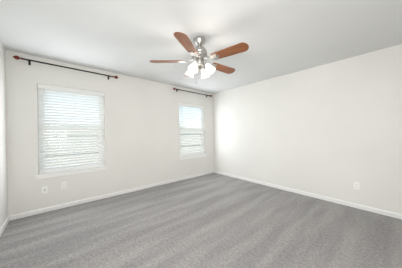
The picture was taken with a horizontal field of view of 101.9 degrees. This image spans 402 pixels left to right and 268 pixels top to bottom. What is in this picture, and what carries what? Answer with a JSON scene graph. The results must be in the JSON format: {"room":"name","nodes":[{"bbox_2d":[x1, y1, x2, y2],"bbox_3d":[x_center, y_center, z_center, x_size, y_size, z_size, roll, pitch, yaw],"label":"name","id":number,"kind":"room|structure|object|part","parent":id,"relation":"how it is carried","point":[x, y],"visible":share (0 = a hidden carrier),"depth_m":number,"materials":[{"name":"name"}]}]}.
{"room":"empty bedroom","nodes":[
{"label":"empty bedroom","id":0,"kind":"room"},
{"bbox_2d":[0,42,7,227],"bbox_3d":[-1.377,0.019,0.595,0.150,2.440,4.750,-1,0,-41],"label":"wall","id":1,"kind":"structure","parent":0,"point":[3,174],"depth_m":2.19,"materials":[{"name":"white paint"}]},
{"bbox_2d":[0,216,9,235],"bbox_3d":[-1.304,1.204,0.655,0.014,0.068,4.450,-1,0,-41],"label":"baseboard","id":2,"kind":"structure","parent":1,"relation":"attached to","point":[7,220],"depth_m":2.13,"materials":[{"name":"white wood"}]},
{"bbox_2d":[5,50,213,215],"bbox_3d":[-1.240,-0.001,3.750,4.480,2.440,0.150,-1,0,-41],"label":"wall","id":3,"kind":"structure","parent":0,"point":[141,135],"depth_m":3.18,"materials":[{"name":"white paint"}]},
{"bbox_2d":[42,186,47,193],"bbox_3d":[-2.471,0.886,2.576,0.072,0.116,0.018,-1,0,-41],"label":"electrical outlet","id":4,"kind":"object","parent":3,"relation":"attached to","point":[44,189],"visible":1,"depth_m":2.58,"materials":[{"name":"white plastic"}]},
{"bbox_2d":[61,181,66,188],"bbox_3d":[-2.297,0.857,2.732,0.072,0.116,0.009,-1,0,-41],"label":"electrical outlet","id":5,"kind":"object","parent":3,"relation":"attached to","point":[63,185],"visible":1,"depth_m":2.73,"materials":[{"name":"white plastic"}]},
{"bbox_2d":[12,55,118,79],"bbox_3d":[-2.166,-1.091,2.780,1.388,0.080,0.114,-1,0,-41],"label":"curtain rod","id":6,"kind":"object","parent":3,"relation":"attached to","point":[16,57],"visible":1,"depth_m":2.59,"materials":[{"name":"brown metal"}]},
{"bbox_2d":[36,90,106,178],"bbox_3d":[-2.232,-0.048,2.881,0.975,1.487,0.170,-1,0,-41],"label":"window","id":7,"kind":"structure","parent":3,"relation":"in","point":[49,175],"depth_m":2.79,"materials":[{"name":"white plastic"}]},
{"bbox_2d":[38,84,104,173],"bbox_3d":[-2.211,-0.080,2.857,0.907,1.419,0.074,-1,0,-41],"label":"window blind","id":8,"kind":"object","parent":7,"relation":"attached to","point":[44,127],"visible":0.9,"depth_m":2.81,"materials":[{"name":"white plastic"}]},
{"bbox_2d":[10,170,213,219],"bbox_3d":[-1.179,1.185,3.692,4.110,0.068,0.014,-1,0,-41],"label":"baseboard","id":9,"kind":"structure","parent":3,"relation":"attached to","point":[82,201],"depth_m":3.01,"materials":[{"name":"white wood"}]},
{"bbox_2d":[173,88,211,97],"bbox_3d":[-0.199,-1.120,4.476,1.358,0.080,0.114,-1,0,-41],"label":"curtain rod","id":10,"kind":"object","parent":3,"relation":"attached to","point":[192,92],"visible":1,"depth_m":4.38,"materials":[{"name":"brown metal"}]},
{"bbox_2d":[179,109,206,159],"bbox_3d":[-0.257,-0.076,4.585,0.975,1.487,0.170,-1,0,-41],"label":"window","id":11,"kind":"structure","parent":3,"relation":"in","point":[193,156],"depth_m":4.61,"materials":[{"name":"white plastic"}]},
{"bbox_2d":[179,103,204,156],"bbox_3d":[-0.236,-0.108,4.560,0.907,1.419,0.074,-1,0,-41],"label":"window blind","id":12,"kind":"object","parent":11,"relation":"attached to","point":[182,106],"visible":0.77,"depth_m":4.54,"materials":[{"name":"white plastic"}]},
{"bbox_2d":[0,173,401,267],"bbox_3d":[0.274,1.276,2.016,4.480,0.120,4.750,-1,0,-41],"label":"floor","id":13,"kind":"structure","parent":0,"point":[213,220],"depth_m":2.01,"materials":[{"name":"grey carpet"}]},
{"bbox_2d":[0,0,401,93],"bbox_3d":[0.250,-1.284,2.001,4.480,0.120,4.750,-1,0,-41],"label":"ceiling","id":14,"kind":"structure","parent":0,"point":[132,38],"depth_m":1.98,"materials":[{"name":"white paint"}]},
{"bbox_2d":[149,32,248,83],"bbox_3d":[0.022,-0.937,2.128,1.202,0.572,1.229,-1,0,-41],"label":"ceiling fan","id":15,"kind":"object","parent":14,"relation":"hanging from","point":[198,53],"visible":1,"depth_m":2.02,"materials":[{"name":"brown wood"}]},
{"bbox_3d":[-0.438,-0.936,2.107,0.449,0.007,0.144,-1,13,0],"label":"blade","id":16,"kind":"part","parent":15,"relation":"part of","materials":[{"name":"brown wood"}]},
{"bbox_3d":[-0.144,-0.937,1.711,0.144,0.007,0.449,13,4,17],"label":"blade","id":17,"kind":"part","parent":15,"relation":"part of","materials":[{"name":"brown wood"}]},
{"bbox_3d":[-0.137,-0.827,2.179,0.133,0.116,0.136,33,16,25],"label":"lamp shade","id":18,"kind":"part","parent":15,"relation":"part of","materials":[{"name":"white glass"}]},
{"bbox_3d":[-0.084,-0.827,1.992,0.136,0.116,0.133,0,-30,29],"label":"lamp shade","id":19,"kind":"part","parent":15,"relation":"part of","materials":[{"name":"white glass"}]},
{"bbox_3d":[-0.018,-0.936,2.111,0.260,0.572,0.260,-1,0,-41],"label":"motor","id":20,"kind":"part","parent":15,"relation":"part of","materials":[{"name":"silver metal"}]},
{"bbox_3d":[0.050,-0.830,2.231,0.136,0.116,0.133,0,30,29],"label":"lamp shade","id":21,"kind":"part","parent":15,"relation":"part of","materials":[{"name":"white glass"}]},
{"bbox_3d":[0.103,-0.829,2.045,0.133,0.116,0.136,-34,-15,25],"label":"lamp shade","id":22,"kind":"part","parent":15,"relation":"part of","materials":[{"name":"white glass"}]},
{"bbox_3d":[0.319,-0.945,2.360,0.449,0.007,0.144,-1,-13,-36],"label":"blade","id":23,"kind":"part","parent":15,"relation":"part of","materials":[{"name":"brown wood"}]},
{"bbox_3d":[0.323,-0.942,1.867,0.449,0.007,0.144,0,-13,36],"label":"blade","id":24,"kind":"part","parent":15,"relation":"part of","materials":[{"name":"brown wood"}]},
{"bbox_2d":[213,44,401,213],"bbox_3d":[1.901,-0.028,3.422,0.150,2.440,4.750,-1,0,-41],"label":"wall","id":25,"kind":"structure","parent":0,"point":[333,130],"depth_m":2.93,"materials":[{"name":"white paint"}]},
{"bbox_2d":[214,170,401,218],"bbox_3d":[1.850,1.159,3.376,0.014,0.068,4.450,-1,0,-41],"label":"baseboard","id":26,"kind":"structure","parent":25,"relation":"attached to","point":[371,209],"depth_m":2.94,"materials":[{"name":"white wood"}]},
{"bbox_2d":[353,182,359,189],"bbox_3d":[2.500,0.829,2.620,0.009,0.116,0.072,-1,0,-41],"label":"electrical outlet","id":27,"kind":"object","parent":25,"relation":"attached to","point":[356,185],"visible":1,"depth_m":2.62,"materials":[{"name":"white plastic"}]},
{"label":"outside","id":28,"kind":"structure","parent":0,"visible":0},
{"bbox_3d":[-12.082,1.618,20.807,70.000,0.100,39.849,-1,0,-41],"label":"lawn","id":29,"kind":"structure","parent":28,"visible":0},
{"bbox_2d":[45,116,185,150],"bbox_3d":[-14.186,-0.333,20.152,26.800,3.850,6.700,-1,0,-41],"label":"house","id":30,"kind":"structure","parent":29,"relation":"on","point":[73,125],"depth_m":17.26,"materials":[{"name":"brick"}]},
{"bbox_2d":[45,132,200,167],"bbox_3d":[-2.548,0.669,6.676,22.006,1.790,0.108,-1,0,-41],"label":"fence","id":31,"kind":"object","parent":29,"relation":"on","point":[99,147],"depth_m":5.47,"materials":[{"name":"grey wood"}]}
]}

